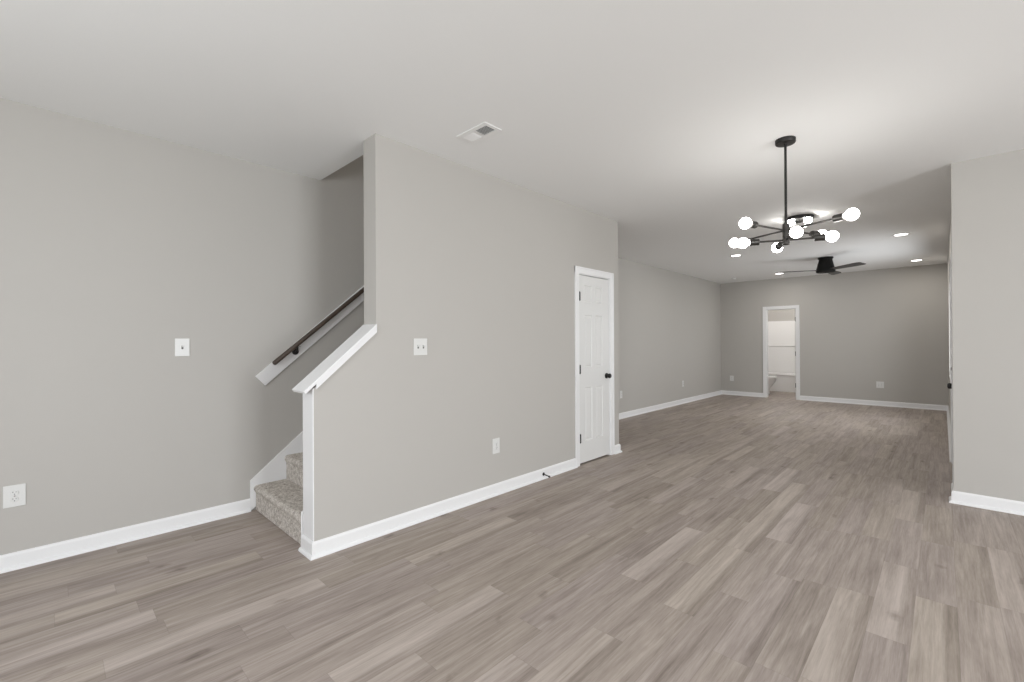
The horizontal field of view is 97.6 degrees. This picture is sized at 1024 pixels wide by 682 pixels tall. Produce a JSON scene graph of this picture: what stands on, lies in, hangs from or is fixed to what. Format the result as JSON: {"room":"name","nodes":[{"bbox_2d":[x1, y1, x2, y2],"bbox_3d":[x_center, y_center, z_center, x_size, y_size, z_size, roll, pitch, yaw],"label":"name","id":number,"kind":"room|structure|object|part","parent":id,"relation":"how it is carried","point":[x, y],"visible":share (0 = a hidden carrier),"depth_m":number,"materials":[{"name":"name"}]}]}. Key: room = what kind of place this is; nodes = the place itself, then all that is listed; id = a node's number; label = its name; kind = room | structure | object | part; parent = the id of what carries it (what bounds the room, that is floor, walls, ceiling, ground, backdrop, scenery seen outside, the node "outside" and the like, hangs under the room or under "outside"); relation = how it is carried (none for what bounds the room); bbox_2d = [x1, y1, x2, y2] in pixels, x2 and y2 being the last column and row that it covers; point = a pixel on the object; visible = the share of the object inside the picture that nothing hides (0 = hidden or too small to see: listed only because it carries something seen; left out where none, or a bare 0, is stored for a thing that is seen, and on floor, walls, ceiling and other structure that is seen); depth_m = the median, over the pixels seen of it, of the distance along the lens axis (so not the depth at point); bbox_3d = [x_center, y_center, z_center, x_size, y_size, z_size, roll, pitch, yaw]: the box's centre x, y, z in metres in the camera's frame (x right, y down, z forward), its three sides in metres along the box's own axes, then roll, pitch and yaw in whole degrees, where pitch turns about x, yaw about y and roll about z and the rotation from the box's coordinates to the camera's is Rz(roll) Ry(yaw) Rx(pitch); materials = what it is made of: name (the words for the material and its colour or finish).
{"room":"empty living room","nodes":[
{"label":"empty living room","id":0,"kind":"room"},
{"bbox_2d":[0,98,363,554],"bbox_3d":[-1.952,-1.269,3.747,0.147,5.200,6.741,0,0,44],"label":"wall","id":1,"kind":"structure","parent":0,"point":[117,245],"depth_m":3.06,"materials":[{"name":"beige paint"}]},
{"bbox_2d":[3,483,25,508],"bbox_3d":[-2.909,0.906,2.620,0.010,0.127,0.090,0,0,44],"label":"wall outlet","id":2,"kind":"object","parent":1,"relation":"attached to","point":[13,495],"visible":1,"depth_m":2.62,"materials":[{"name":"white plastic"}]},
{"bbox_2d":[10,490,18,495],"bbox_3d":[-2.908,0.887,2.619,0.004,0.033,0.033,0,0,44],"label":"receptacle","id":3,"kind":"object","parent":2,"relation":"attached to","point":[12,492],"depth_m":2.62,"materials":[{"name":"white plastic"}]},
{"bbox_2d":[10,496,18,501],"bbox_3d":[-2.907,0.926,2.618,0.004,0.033,0.033,0,0,44],"label":"receptacle","id":4,"kind":"object","parent":2,"relation":"attached to","point":[12,498],"depth_m":2.62,"materials":[{"name":"white plastic"}]},
{"bbox_2d":[0,498,250,573],"bbox_3d":[-3.086,1.284,2.419,0.028,0.097,3.008,0,0,44],"label":"baseboard","id":5,"kind":"structure","parent":1,"relation":"attached to","point":[21,559],"depth_m":2.93,"materials":[{"name":"white paint"}]},
{"bbox_2d":[175,338,189,355],"bbox_3d":[-2.353,0.045,3.200,0.018,0.127,0.086,0,0,44],"label":"light switch","id":6,"kind":"object","parent":1,"relation":"attached to","point":[182,345],"visible":1,"depth_m":3.20,"materials":[{"name":"white plastic"}]},
{"bbox_2d":[250,431,302,509],"bbox_3d":[-0.864,-0.202,4.754,0.013,3.059,3.442,0,0,44],"label":"trim","id":7,"kind":"structure","parent":1,"relation":"attached to","point":[275,470],"depth_m":3.64,"materials":[{"name":"white paint"}]},
{"bbox_2d":[255,285,363,384],"bbox_3d":[-1.079,-0.812,4.480,0.090,2.331,2.672,0,0,44],"label":"handrail","id":8,"kind":"object","parent":1,"relation":"attached to","point":[292,353],"visible":0.42,"depth_m":3.81,"materials":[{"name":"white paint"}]},
{"bbox_3d":[-1.081,-0.828,4.441,0.037,2.040,2.406,0,0,44],"label":"rail","id":9,"kind":"part","parent":8,"relation":"part of","materials":[{"name":"brown wood"}]},
{"bbox_2d":[313,133,618,540],"bbox_3d":[-0.403,-0.044,4.449,1.186,2.740,3.584,0,0,44],"label":"wall partition","id":10,"kind":"structure","parent":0,"point":[477,265],"depth_m":3.52,"materials":[{"name":"beige paint"}]},
{"bbox_2d":[301,511,302,534],"bbox_3d":[-0.162,-0.199,4.090,0.008,3.043,3.426,0,0,44],"label":"trim","id":11,"kind":"structure","parent":10,"relation":"attached to","point":[302,511],"depth_m":2.85,"materials":[{"name":"white paint"}]},
{"bbox_2d":[303,388,313,541],"bbox_3d":[-1.271,0.807,2.796,0.156,1.035,0.007,0,0,44],"label":"trim","id":12,"kind":"structure","parent":10,"relation":"attached to","point":[308,398],"depth_m":2.79,"materials":[{"name":"white paint"}]},
{"bbox_2d":[292,324,376,393],"bbox_3d":[-1.151,0.102,2.931,0.191,0.435,0.485,0,0,44],"label":"trim","id":13,"kind":"structure","parent":10,"relation":"attached to","point":[355,339],"depth_m":2.90,"materials":[{"name":"white paint"}]},
{"bbox_2d":[414,338,426,354],"bbox_3d":[-0.670,0.043,3.302,0.018,0.123,0.116,0,0,44],"label":"light switch","id":14,"kind":"object","parent":10,"relation":"attached to","point":[420,344],"visible":1,"depth_m":3.30,"materials":[{"name":"white plastic"}]},
{"bbox_2d":[298,458,577,560],"bbox_3d":[-0.334,1.275,3.752,0.192,0.097,2.738,0,0,44],"label":"baseboard","id":15,"kind":"structure","parent":10,"relation":"attached to","point":[311,550],"depth_m":3.27,"materials":[{"name":"white paint"}]},
{"bbox_2d":[492,438,499,453],"bbox_3d":[-0.135,0.902,3.857,0.010,0.130,0.082,0,0,44],"label":"wall outlet","id":16,"kind":"object","parent":10,"relation":"attached to","point":[495,442],"visible":1,"depth_m":3.85,"materials":[{"name":"white plastic"}]},
{"bbox_2d":[574,266,614,466],"bbox_3d":[0.866,0.266,5.018,0.183,2.110,0.755,0,0,44],"label":"trim","id":17,"kind":"structure","parent":10,"relation":"attached to","point":[578,270],"depth_m":4.94,"materials":[{"name":"white paint"}]},
{"bbox_2d":[579,275,611,463],"bbox_3d":[0.926,0.299,4.960,0.096,2.008,0.595,0,0,44],"label":"door","id":18,"kind":"structure","parent":10,"relation":"in","point":[595,375],"depth_m":4.96,"materials":[{"name":"white paint"}]},
{"bbox_3d":[1.103,0.397,5.117,0.061,0.064,0.064,0,0,44],"label":"handle","id":19,"kind":"part","parent":18,"relation":"part of","materials":[{"name":"black metal"}]},
{"bbox_2d":[615,444,621,453],"bbox_3d":[0.822,1.275,5.692,1.214,0.097,0.154,0,0,44],"label":"baseboard","id":20,"kind":"structure","parent":10,"relation":"attached to","point":[618,446],"depth_m":5.28,"materials":[{"name":"white paint"}]},
{"bbox_2d":[0,391,1023,681],"bbox_3d":[4.564,1.360,3.973,9.200,0.120,16.150,0,0,44],"label":"floor","id":21,"kind":"structure","parent":0,"point":[778,537],"depth_m":2.43,"materials":[{"name":"grey wood"}]},
{"bbox_2d":[254,452,302,543],"bbox_3d":[-0.576,-0.039,4.358,0.954,2.730,3.224,0,0,44],"label":"staircase","id":22,"kind":"structure","parent":21,"relation":"on","point":[280,502],"depth_m":3.33,"materials":[{"name":"carpet"}]},
{"bbox_2d":[768,375,776,393],"bbox_3d":[6.301,0.926,11.353,0.729,0.775,0.456,0,0,44],"label":"toilet","id":23,"kind":"object","parent":21,"relation":"on","point":[771,379],"visible":0.17,"depth_m":11.10,"materials":[{"name":"white ceramic"}]},
{"bbox_2d":[768,372,794,391],"bbox_3d":[7.278,1.083,11.849,1.456,0.455,0.770,0,0,44],"label":"bathtub","id":24,"kind":"object","parent":21,"relation":"on","point":[785,381],"visible":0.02,"depth_m":11.59,"materials":[{"name":"white ceramic"}]},
{"bbox_2d":[768,321,794,372],"bbox_3d":[7.292,0.153,11.872,1.456,1.404,0.774,0,0,44],"label":"shower surround","id":25,"kind":"object","parent":24,"relation":"on","point":[781,334],"visible":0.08,"depth_m":12.28,"materials":[{"name":"white plastic"}]},
{"bbox_2d":[0,0,1023,283],"bbox_3d":[4.539,-1.565,3.992,9.270,0.250,16.150,0,0,44],"label":"ceiling","id":26,"kind":"structure","parent":0,"point":[663,120],"depth_m":2.57,"materials":[{"name":"paint"}]},
{"bbox_2d":[456,122,501,143],"bbox_3d":[-0.228,-1.414,3.057,0.294,0.011,0.156,0,0,44],"label":"ceiling vent","id":27,"kind":"object","parent":26,"relation":"in","point":[483,130],"visible":1,"depth_m":3.05,"materials":[{"name":"white metal"}]},
{"bbox_2d":[729,135,859,252],"bbox_3d":[1.933,-1.054,3.188,0.672,0.752,0.719,0,0,18],"label":"chandelier","id":28,"kind":"object","parent":26,"relation":"hanging from","point":[788,234],"visible":1,"depth_m":3.15,"materials":[{"name":"black metal"}]},
{"bbox_3d":[1.780,-0.784,3.576,0.085,0.076,0.076,0,0,44],"label":"bulb","id":29,"kind":"part","parent":28,"relation":"part of","materials":[{"name":"white glass"}]},
{"bbox_3d":[1.688,-0.714,3.264,0.085,0.076,0.076,0,0,44],"label":"bulb","id":30,"kind":"part","parent":28,"relation":"part of","materials":[{"name":"white glass"}]},
{"bbox_3d":[1.554,-0.782,2.981,0.076,0.076,0.086,0,0,44],"label":"bulb","id":31,"kind":"part","parent":28,"relation":"part of","materials":[{"name":"white glass"}]},
{"bbox_2d":[749,220,757,228],"bbox_3d":[1.617,-0.782,3.012,0.066,0.050,0.050,0,0,-27],"label":"socket","id":32,"kind":"object","parent":28,"relation":"attached to","point":[754,224],"depth_m":2.99,"materials":[{"name":"grey metal"}]},
{"bbox_2d":[749,239,759,245],"bbox_3d":[1.756,-0.715,3.243,0.066,0.050,0.050,0,0,19],"label":"socket","id":33,"kind":"object","parent":28,"relation":"attached to","point":[752,242],"depth_m":3.23,"materials":[{"name":"grey metal"}]},
{"bbox_3d":[1.877,-0.785,3.341,0.013,0.013,0.330,0,0,-23],"label":"arm","id":34,"kind":"part","parent":28,"relation":"part of","materials":[{"name":"grey metal"}]},
{"bbox_3d":[1.854,-0.715,3.209,0.170,0.013,0.013,0,0,19],"label":"arm","id":35,"kind":"part","parent":28,"relation":"part of","materials":[{"name":"grey metal"}]},
{"bbox_3d":[1.785,-0.783,3.097,0.338,0.013,0.013,0,0,-27],"label":"arm","id":36,"kind":"part","parent":28,"relation":"part of","materials":[{"name":"grey metal"}]},
{"bbox_3d":[2.027,-0.715,3.428,0.076,0.076,0.085,0,0,44],"label":"bulb","id":37,"kind":"part","parent":28,"relation":"part of","materials":[{"name":"white glass"}]},
{"bbox_2d":[775,242,783,249],"bbox_3d":[2.006,-0.715,3.361,0.050,0.050,0.066,0,0,19],"label":"socket","id":38,"kind":"object","parent":28,"relation":"attached to","point":[778,246],"depth_m":3.34,"materials":[{"name":"grey metal"}]},
{"bbox_3d":[1.942,-1.117,3.180,0.017,0.554,0.017,0,0,44],"label":"stem","id":39,"kind":"part","parent":28,"relation":"part of","materials":[{"name":"black metal"}]},
{"bbox_3d":[1.877,-0.717,2.956,0.076,0.076,0.085,0,0,44],"label":"bulb","id":40,"kind":"part","parent":28,"relation":"part of","materials":[{"name":"white glass"}]},
{"bbox_3d":[2.030,-0.716,3.141,0.168,0.013,0.013,0,0,24],"label":"arm","id":41,"kind":"part","parent":28,"relation":"part of","materials":[{"name":"grey metal"}]},
{"bbox_3d":[2.013,-0.786,3.022,0.013,0.013,0.323,0,0,-24],"label":"arm","id":42,"kind":"part","parent":28,"relation":"part of","materials":[{"name":"grey metal"}]},
{"bbox_2d":[809,231,820,236],"bbox_3d":[2.224,-0.785,3.293,0.066,0.050,0.050,0,0,-22],"label":"socket","id":43,"kind":"object","parent":28,"relation":"attached to","point":[812,233],"depth_m":3.27,"materials":[{"name":"grey metal"}]},
{"bbox_2d":[813,233,825,240],"bbox_3d":[2.124,-0.717,3.099,0.066,0.050,0.050,0,0,24],"label":"socket","id":44,"kind":"object","parent":28,"relation":"attached to","point":[817,237],"depth_m":3.08,"materials":[{"name":"grey metal"}]},
{"bbox_3d":[2.189,-0.717,3.072,0.086,0.076,0.076,0,0,44],"label":"bulb","id":45,"kind":"part","parent":28,"relation":"part of","materials":[{"name":"white glass"}]},
{"bbox_2d":[832,212,845,221],"bbox_3d":[2.085,-0.787,2.857,0.050,0.050,0.066,0,0,-24],"label":"socket","id":46,"kind":"object","parent":28,"relation":"attached to","point":[842,216],"depth_m":2.84,"materials":[{"name":"grey metal"}]},
{"bbox_3d":[2.112,-0.788,2.791,0.085,0.076,0.076,0,0,44],"label":"bulb","id":47,"kind":"part","parent":28,"relation":"part of","materials":[{"name":"white glass"}]},
{"bbox_2d":[787,214,813,225],"bbox_3d":[3.325,-1.373,5.180,0.280,0.114,0.280,0,0,44],"label":"flush light","id":48,"kind":"object","parent":26,"relation":"attached to","point":[801,218],"visible":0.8,"depth_m":5.12,"materials":[{"name":"white glass"}]},
{"bbox_3d":[3.384,-1.377,5.123,0.077,0.058,0.058,0,0,44],"label":"bulb","id":49,"kind":"part","parent":48,"relation":"part of","materials":[{"name":"white glass"}]},
{"bbox_2d":[780,256,865,274],"bbox_3d":[5.438,-1.303,7.792,1.229,0.260,1.129,0,0,44],"label":"ceiling fan","id":50,"kind":"object","parent":26,"relation":"hanging from","point":[825,264],"visible":1,"depth_m":7.59,"materials":[{"name":"black metal"}]},
{"bbox_3d":[5.007,-1.216,7.820,0.570,0.035,0.146,0,0,20],"label":"fan blade","id":51,"kind":"part","parent":50,"relation":"part of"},
{"bbox_3d":[5.448,-1.219,7.297,0.146,0.035,0.570,0,0,-10],"label":"fan blade","id":52,"kind":"part","parent":50,"relation":"part of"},
{"bbox_2d":[892,233,910,235],"bbox_3d":[5.248,-1.434,6.045,0.196,0.006,0.196,0,0,44],"label":"recessed light","id":53,"kind":"object","parent":26,"relation":"in","point":[899,234],"visible":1,"depth_m":6.03,"materials":[{"name":"white plastic"}]},
{"bbox_2d":[618,258,720,412],"bbox_3d":[2.763,-0.047,8.710,0.154,2.740,7.066,0,0,44],"label":"wall","id":54,"kind":"structure","parent":0,"point":[669,322],"depth_m":8.87,"materials":[{"name":"beige paint"}]},
{"bbox_2d":[619,390,721,418],"bbox_3d":[2.814,1.274,8.621,0.028,0.097,6.886,0,0,44],"label":"baseboard","id":55,"kind":"structure","parent":54,"relation":"attached to","point":[627,414],"depth_m":8.85,"materials":[{"name":"white paint"}]},
{"bbox_2d":[768,309,794,372],"bbox_3d":[7.595,-0.060,12.188,1.660,2.740,0.100,0,0,44],"label":"wall","id":56,"kind":"structure","parent":0,"point":[786,314],"depth_m":12.29,"materials":[{"name":"beige paint"}]},
{"bbox_2d":[721,263,948,405],"bbox_3d":[6.725,-0.063,9.718,4.161,2.740,0.120,0,0,44],"label":"wall","id":57,"kind":"structure","parent":0,"point":[859,329],"depth_m":9.26,"materials":[{"name":"beige paint"}]},
{"bbox_2d":[763,305,799,399],"bbox_3d":[6.165,0.256,10.248,0.735,2.110,0.143,0,0,44],"label":"trim","id":58,"kind":"structure","parent":57,"relation":"attached to","point":[796,307],"depth_m":10.33,"materials":[{"name":"white paint"}]},
{"bbox_2d":[795,317,795,391],"bbox_3d":[6.618,0.287,10.302,0.097,2.008,0.589,0,0,41],"label":"door","id":59,"kind":"structure","parent":57,"relation":"in","point":[795,317],"depth_m":10.12,"materials":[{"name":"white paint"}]},
{"bbox_2d":[721,390,947,410],"bbox_3d":[6.637,1.259,9.702,4.041,0.097,0.028,0,0,44],"label":"baseboard","id":60,"kind":"structure","parent":57,"relation":"attached to","point":[752,394],"depth_m":9.21,"materials":[{"name":"white paint"}]},
{"bbox_2d":[876,381,883,387],"bbox_3d":[7.388,0.878,8.993,0.120,0.127,0.010,0,0,44],"label":"wall outlet","id":61,"kind":"object","parent":57,"relation":"attached to","point":[878,384],"visible":1,"depth_m":9.00,"materials":[{"name":"white plastic"}]},
{"bbox_2d":[948,220,951,423],"bbox_3d":[5.918,-0.070,5.963,0.120,2.740,6.413,0,0,44],"label":"wall","id":62,"kind":"structure","parent":0,"point":[950,244],"depth_m":7.30,"materials":[{"name":"beige paint"}]},
{"bbox_2d":[947,367,951,388],"bbox_3d":[4.370,0.280,4.428,0.105,2.008,0.891,0,0,44],"label":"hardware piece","id":63,"kind":"structure","parent":62,"relation":"in","point":[949,385],"depth_m":4.17,"materials":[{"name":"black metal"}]},
{"bbox_2d":[947,406,953,500],"bbox_3d":[5.813,1.252,5.963,0.046,0.097,6.562,0,0,44],"label":"baseboard","id":64,"kind":"structure","parent":62,"relation":"attached to","point":[948,413],"depth_m":5.88,"materials":[{"name":"white paint"}]},
{"bbox_2d":[949,252,952,482],"bbox_3d":[4.397,0.247,4.387,0.143,2.110,1.030,0,0,44],"label":"trim","id":65,"kind":"structure","parent":62,"relation":"attached to","point":[950,266],"depth_m":4.61,"materials":[{"name":"white paint"}]},
{"bbox_2d":[951,149,1023,501],"bbox_3d":[5.380,-0.080,1.949,4.943,2.740,0.120,0,0,44],"label":"wall","id":66,"kind":"structure","parent":0,"point":[987,193],"depth_m":3.47,"materials":[{"name":"beige paint"}]},
{"bbox_2d":[949,491,1023,515],"bbox_3d":[5.325,1.242,1.902,4.971,0.097,0.028,0,0,44],"label":"baseboard","id":67,"kind":"structure","parent":66,"relation":"attached to","point":[961,498],"depth_m":3.47,"materials":[{"name":"white paint"}]}
]}

